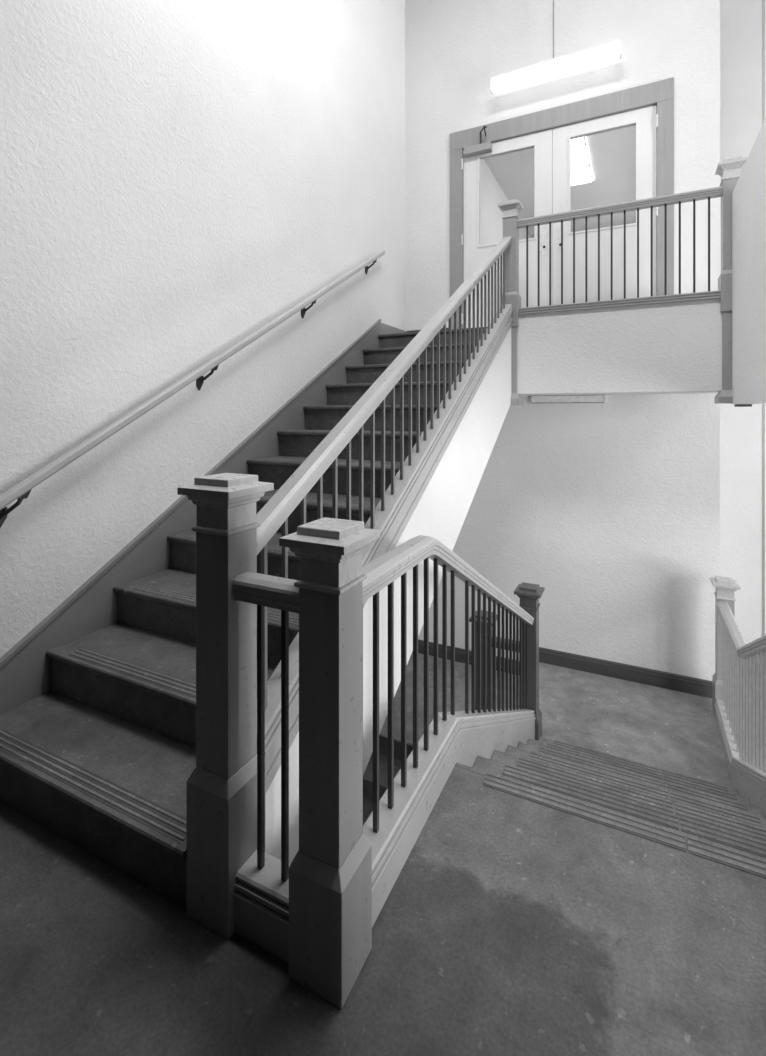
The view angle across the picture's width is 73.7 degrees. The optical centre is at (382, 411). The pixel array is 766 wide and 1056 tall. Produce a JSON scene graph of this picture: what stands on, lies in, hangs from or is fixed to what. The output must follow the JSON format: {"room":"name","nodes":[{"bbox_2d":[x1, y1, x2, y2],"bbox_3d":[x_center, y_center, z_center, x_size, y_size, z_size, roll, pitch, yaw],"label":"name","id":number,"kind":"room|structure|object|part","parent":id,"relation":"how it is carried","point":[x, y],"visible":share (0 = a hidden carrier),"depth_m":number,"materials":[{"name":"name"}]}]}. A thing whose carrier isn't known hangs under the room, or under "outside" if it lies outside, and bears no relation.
{"room":"stairwell","nodes":[
{"label":"stairwell","id":0,"kind":"room"},
{"bbox_2d":[0,0,404,801],"bbox_3d":[-0.804,-0.600,3.826,0.200,10.000,5.050,0,0,26],"label":"wall","id":1,"kind":"structure","parent":0,"point":[177,177],"depth_m":2.79,"materials":[{"name":"paint"}]},
{"bbox_2d":[0,249,384,527],"bbox_3d":[-0.868,-0.494,3.373,0.087,2.230,3.840,0,0,26],"label":"wall handrail","id":2,"kind":"object","parent":1,"relation":"attached to","point":[21,491],"visible":1,"depth_m":2.63,"materials":[{"name":"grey wood"}]},
{"bbox_2d":[381,323,405,334],"bbox_3d":[0.112,-0.830,5.431,0.022,0.140,0.660,0,0,26],"label":"baseboard","id":3,"kind":"structure","parent":1,"relation":"attached to","point":[385,329],"depth_m":5.32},
{"bbox_2d":[0,764,765,1055],"bbox_3d":[-0.424,1.525,0.965,3.015,0.250,2.555,0,0,26],"label":"floor","id":4,"kind":"structure","parent":0,"point":[511,925],"depth_m":1.31,"materials":[{"name":"grey concrete"}]},
{"bbox_2d":[177,473,273,939],"bbox_3d":[-0.444,0.792,1.454,0.186,1.216,0.186,0,0,26],"label":"newel post","id":5,"kind":"object","parent":4,"relation":"on","point":[221,790],"visible":0.98,"depth_m":1.40,"materials":[{"name":"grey wood"}]},
{"bbox_2d":[0,313,512,909],"bbox_3d":[-0.238,0.457,3.229,1.341,2.763,3.620,0,0,26],"label":"flight","id":6,"kind":"object","parent":4,"relation":"on","point":[113,787],"visible":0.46,"depth_m":2.23,"materials":[{"name":"concrete"},{"name":"wood"}]},
{"bbox_2d":[256,236,512,755],"bbox_3d":[0.352,-0.274,3.027,0.112,2.563,3.403,0,0,26],"label":"stair railing","id":7,"kind":"object","parent":6,"relation":"on","point":[275,513],"visible":0.85,"depth_m":2.35,"materials":[{"name":"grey wood"}]},
{"bbox_3d":[0.352,-0.564,3.027,0.081,1.984,3.403,0,0,26],"label":"handrail","id":8,"kind":"part","parent":7,"relation":"part of","materials":[{"name":"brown wood"}]},
{"bbox_2d":[232,571,298,963],"bbox_3d":[-0.288,0.926,1.375,0.234,0.948,0.112,0,0,26],"label":"stair railing","id":9,"kind":"object","parent":4,"relation":"on","point":[261,894],"visible":0.74,"depth_m":1.36,"materials":[{"name":"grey wood"}]},
{"bbox_3d":[-0.288,0.484,1.375,0.234,0.064,0.081,0,0,26],"label":"handrail","id":10,"kind":"part","parent":9,"relation":"part of","materials":[{"name":"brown wood"}]},
{"bbox_2d":[279,517,379,1008],"bbox_3d":[-0.131,0.843,1.297,0.186,1.115,0.186,0,0,26],"label":"newel post","id":11,"kind":"object","parent":4,"relation":"on","point":[330,873],"visible":1,"depth_m":1.24,"materials":[{"name":"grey wood"}]},
{"bbox_2d":[379,652,512,760],"bbox_3d":[0.574,2.790,4.749,1.454,0.250,1.475,0,0,26],"label":"floor","id":12,"kind":"structure","parent":0,"point":[459,667],"depth_m":4.81,"materials":[{"name":"grey concrete"}]},
{"bbox_2d":[363,734,412,824],"bbox_3d":[-0.310,3.284,3.161,1.235,1.240,2.154,0,0,26],"label":"flight","id":13,"kind":"object","parent":12,"relation":"attached to","point":[383,740],"visible":0.02,"depth_m":4.00,"materials":[{"name":"grey concrete"}]},
{"bbox_2d":[469,610,496,709],"bbox_3d":[0.773,2.107,3.919,0.186,1.115,0.186,0,0,26],"label":"newel post","id":14,"kind":"object","parent":12,"relation":"on","point":[481,610],"visible":0.23,"depth_m":3.87,"materials":[{"name":"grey wood"}]},
{"bbox_2d":[491,636,512,708],"bbox_3d":[0.930,2.191,3.841,0.234,0.948,0.112,0,0,26],"label":"stair railing","id":15,"kind":"object","parent":12,"relation":"on","point":[492,636],"visible":0.11,"depth_m":3.85,"materials":[{"name":"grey wood"}]},
{"bbox_3d":[0.930,1.749,3.841,0.234,0.064,0.081,0,0,26],"label":"handrail","id":16,"kind":"part","parent":15,"relation":"part of","materials":[{"name":"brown wood"}]},
{"bbox_2d":[405,0,719,680],"bbox_3d":[1.525,-0.850,5.186,3.171,10.500,0.150,0,0,26],"label":"wall","id":17,"kind":"structure","parent":0,"point":[611,508],"depth_m":4.88,"materials":[{"name":"paint"}]},
{"bbox_2d":[407,328,447,332],"bbox_3d":[0.490,-0.830,5.600,0.501,0.140,0.022,0,0,26],"label":"baseboard","id":18,"kind":"structure","parent":17,"relation":"attached to","point":[441,328],"depth_m":5.66,"materials":[{"name":"grey wood"}]},
{"bbox_2d":[412,639,512,673],"bbox_3d":[0.895,2.595,5.400,1.453,0.140,0.022,0,0,26],"label":"baseboard","id":19,"kind":"structure","parent":17,"relation":"attached to","point":[459,652],"depth_m":5.47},
{"bbox_2d":[461,129,551,327],"bbox_3d":[1.257,-1.776,5.244,0.916,2.015,0.082,0,0,26],"label":"door","id":20,"kind":"structure","parent":17,"relation":"in","point":[518,168],"depth_m":5.24,"materials":[{"name":"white wood"}]},
{"bbox_2d":[464,126,491,157],"bbox_3d":[0.958,-2.796,5.264,0.285,0.212,0.222,0,0,26],"label":"door closer","id":21,"kind":"object","parent":20,"relation":"attached to","point":[482,148],"depth_m":5.29,"materials":[{"name":"grey metal"}]},
{"bbox_3d":[1.022,-2.833,5.209,0.069,0.137,0.202,0,0,10],"label":"arm","id":22,"kind":"part","parent":21,"relation":"part of"},
{"bbox_3d":[1.272,-2.197,5.257,0.565,0.925,0.006,0,0,26],"label":"glass pane","id":23,"kind":"part","parent":20,"relation":"part of","materials":[{"name":"clear glass"}]},
{"bbox_3d":[1.599,-1.688,5.070,0.082,0.285,0.004,0,0,26],"label":"push plate","id":24,"kind":"part","parent":20,"relation":"part of","materials":[{"name":"metal"}]},
{"bbox_2d":[450,77,673,328],"bbox_3d":[1.690,-1.867,5.090,2.093,2.215,0.173,0,0,26],"label":"door frame","id":25,"kind":"structure","parent":17,"relation":"attached to","point":[660,94],"depth_m":4.86,"materials":[{"name":"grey wood"}]},
{"bbox_2d":[552,105,657,304],"bbox_3d":[2.082,-1.776,4.837,0.916,2.015,0.082,0,0,26],"label":"door","id":26,"kind":"structure","parent":17,"relation":"in","point":[611,159],"depth_m":4.84,"materials":[{"name":"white wood"}]},
{"bbox_3d":[1.737,-1.673,5.002,0.082,0.255,0.004,0,0,26],"label":"push plate","id":27,"kind":"part","parent":26,"relation":"part of","materials":[{"name":"metal"}]},
{"bbox_3d":[2.085,-2.197,4.856,0.570,0.925,0.006,0,0,26],"label":"glass pane","id":28,"kind":"part","parent":26,"relation":"part of","materials":[{"name":"clear glass"}]},
{"bbox_2d":[539,647,711,697],"bbox_3d":[2.219,2.415,4.746,1.496,0.140,0.022,0,0,26],"label":"baseboard","id":29,"kind":"structure","parent":17,"relation":"attached to","point":[681,683],"depth_m":4.71,"materials":[{"name":"black wood"}]},
{"bbox_2d":[517,311,721,395],"bbox_3d":[1.422,-0.458,4.762,2.963,0.604,0.701,0,0,26],"label":"landing","id":30,"kind":"object","parent":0,"point":[674,353],"visible":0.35,"depth_m":4.17,"materials":[{"name":"paint"}]},
{"bbox_2d":[498,199,523,404],"bbox_3d":[1.150,-0.968,4.598,0.194,1.815,0.194,0,0,26],"label":"newel post","id":31,"kind":"object","parent":30,"relation":"on","point":[510,209],"visible":0.75,"depth_m":4.53,"materials":[{"name":"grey wood"}]},
{"bbox_2d":[531,395,606,403],"bbox_3d":[1.791,-0.116,4.950,0.688,0.076,0.035,0,0,26],"label":"ceiling lamp","id":32,"kind":"object","parent":30,"relation":"attached to","point":[579,398],"visible":0.98,"depth_m":4.92,"materials":[{"name":"white plastic"}]},
{"bbox_2d":[519,298,719,325],"bbox_3d":[1.907,-0.808,4.245,1.540,0.096,0.100,0,0,26],"label":"curb","id":33,"kind":"object","parent":30,"relation":"on","point":[707,305],"visible":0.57,"depth_m":4.16,"materials":[{"name":"wood"}]},
{"bbox_2d":[517,186,722,314],"bbox_3d":[1.893,-1.282,4.231,1.541,0.851,0.112,0,0,26],"label":"stair railing","id":34,"kind":"object","parent":33,"relation":"on","point":[715,192],"visible":0.98,"depth_m":4.18,"materials":[{"name":"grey wood"}]},
{"bbox_3d":[1.893,-1.676,4.231,1.541,0.064,0.081,0,0,26],"label":"handrail","id":35,"kind":"part","parent":34,"relation":"part of","materials":[{"name":"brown wood"}]},
{"bbox_2d":[714,156,747,403],"bbox_3d":[2.642,-0.978,3.876,0.194,1.835,0.194,0,0,26],"label":"newel post","id":36,"kind":"object","parent":30,"relation":"on","point":[730,170],"visible":0.66,"depth_m":3.83,"materials":[{"name":"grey wood"}]},
{"bbox_2d":[539,662,733,788],"bbox_3d":[3.525,2.610,2.915,5.460,0.250,3.950,0,0,26],"label":"floor","id":37,"kind":"structure","parent":0,"point":[662,728],"depth_m":4.08,"materials":[{"name":"grey concrete"}]},
{"bbox_2d":[514,582,544,739],"bbox_3d":[1.065,1.877,3.719,0.186,1.215,0.186,0,0,26],"label":"newel post","id":38,"kind":"object","parent":37,"relation":"on","point":[529,594],"visible":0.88,"depth_m":3.66,"materials":[{"name":"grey wood"}]},
{"bbox_2d":[372,710,765,926],"bbox_3d":[1.321,2.014,2.742,1.420,1.422,3.714,0,0,26],"label":"flight","id":39,"kind":"object","parent":37,"relation":"on","point":[722,824],"visible":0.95,"depth_m":2.18,"materials":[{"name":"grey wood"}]},
{"bbox_2d":[362,535,535,894],"bbox_3d":[0.469,1.318,2.507,0.112,1.731,2.584,0,0,26],"label":"stair railing","id":40,"kind":"object","parent":39,"relation":"on","point":[391,817],"visible":0.92,"depth_m":1.87,"materials":[{"name":"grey wood"}]},
{"bbox_3d":[0.469,0.990,2.507,0.081,1.076,2.584,0,0,26],"label":"handrail","id":41,"kind":"part","parent":40,"relation":"part of","materials":[{"name":"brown wood"}]},
{"bbox_2d":[714,601,765,788],"bbox_3d":[1.934,1.419,2.494,0.112,1.935,3.665,0,0,26],"label":"stair railing","id":42,"kind":"object","parent":39,"relation":"on","point":[741,713],"visible":1,"depth_m":3.31,"materials":[{"name":"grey wood"}]},
{"bbox_3d":[1.934,1.026,2.494,0.081,1.149,3.665,0,0,26],"label":"handrail","id":43,"kind":"part","parent":42,"relation":"part of","materials":[{"name":"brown wood"}]},
{"bbox_2d":[710,576,740,715],"bbox_3d":[2.795,1.927,4.180,0.186,1.115,0.186,0,0,26],"label":"newel post","id":44,"kind":"object","parent":37,"relation":"on","point":[725,587],"visible":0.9,"depth_m":4.14,"materials":[{"name":"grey wood"}]},
{"bbox_2d":[720,0,764,643],"bbox_3d":[4.978,-0.850,4.484,4.244,10.500,0.150,0,0,26],"label":"wall","id":45,"kind":"structure","parent":0,"point":[742,22],"depth_m":5.09,"materials":[{"name":"paint"}]},
{"bbox_2d":[765,0,765,634],"bbox_3d":[3.769,-0.850,4.983,0.075,10.500,0.024,0,0,26],"label":"trim","id":46,"kind":"structure","parent":45,"relation":"attached to","point":[765,0],"depth_m":4.99,"materials":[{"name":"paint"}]},
{"bbox_2d":[732,118,765,403],"bbox_3d":[1.687,-0.841,1.827,0.112,1.578,4.370,0,0,26],"label":"wall","id":47,"kind":"structure","parent":0,"point":[749,192],"depth_m":3.21,"materials":[{"name":"paint"}]},
{"bbox_2d":[734,404,751,406],"bbox_3d":[2.633,-0.043,3.738,0.092,0.018,0.095,0,0,26],"label":"trim","id":48,"kind":"structure","parent":47,"relation":"attached to","point":[735,405],"depth_m":3.70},
{"bbox_3d":[2.663,-6.150,2.812,7.315,0.100,5.200,0,0,26],"label":"ceiling","id":49,"kind":"structure","parent":0,"visible":0},
{"bbox_2d":[490,0,620,93],"bbox_3d":[1.607,-4.640,4.839,1.180,2.920,0.080,0,0,26],"label":"pendant lamp","id":50,"kind":"object","parent":49,"relation":"hanging from","point":[611,50],"visible":1,"depth_m":4.80,"materials":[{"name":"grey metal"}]},
{"bbox_3d":[1.613,-4.710,4.836,0.013,2.780,0.013,0,0,4],"label":"rod","id":51,"kind":"part","parent":50,"relation":"part of","materials":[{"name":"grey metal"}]},
{"bbox_2d":[491,42,619,92],"bbox_3d":[1.606,-3.243,4.839,1.155,0.115,0.072,0,0,26],"label":"diffuser","id":52,"kind":"object","parent":50,"relation":"attached to","point":[608,51],"depth_m":4.80,"materials":[{"name":"white plastic"}]}
]}

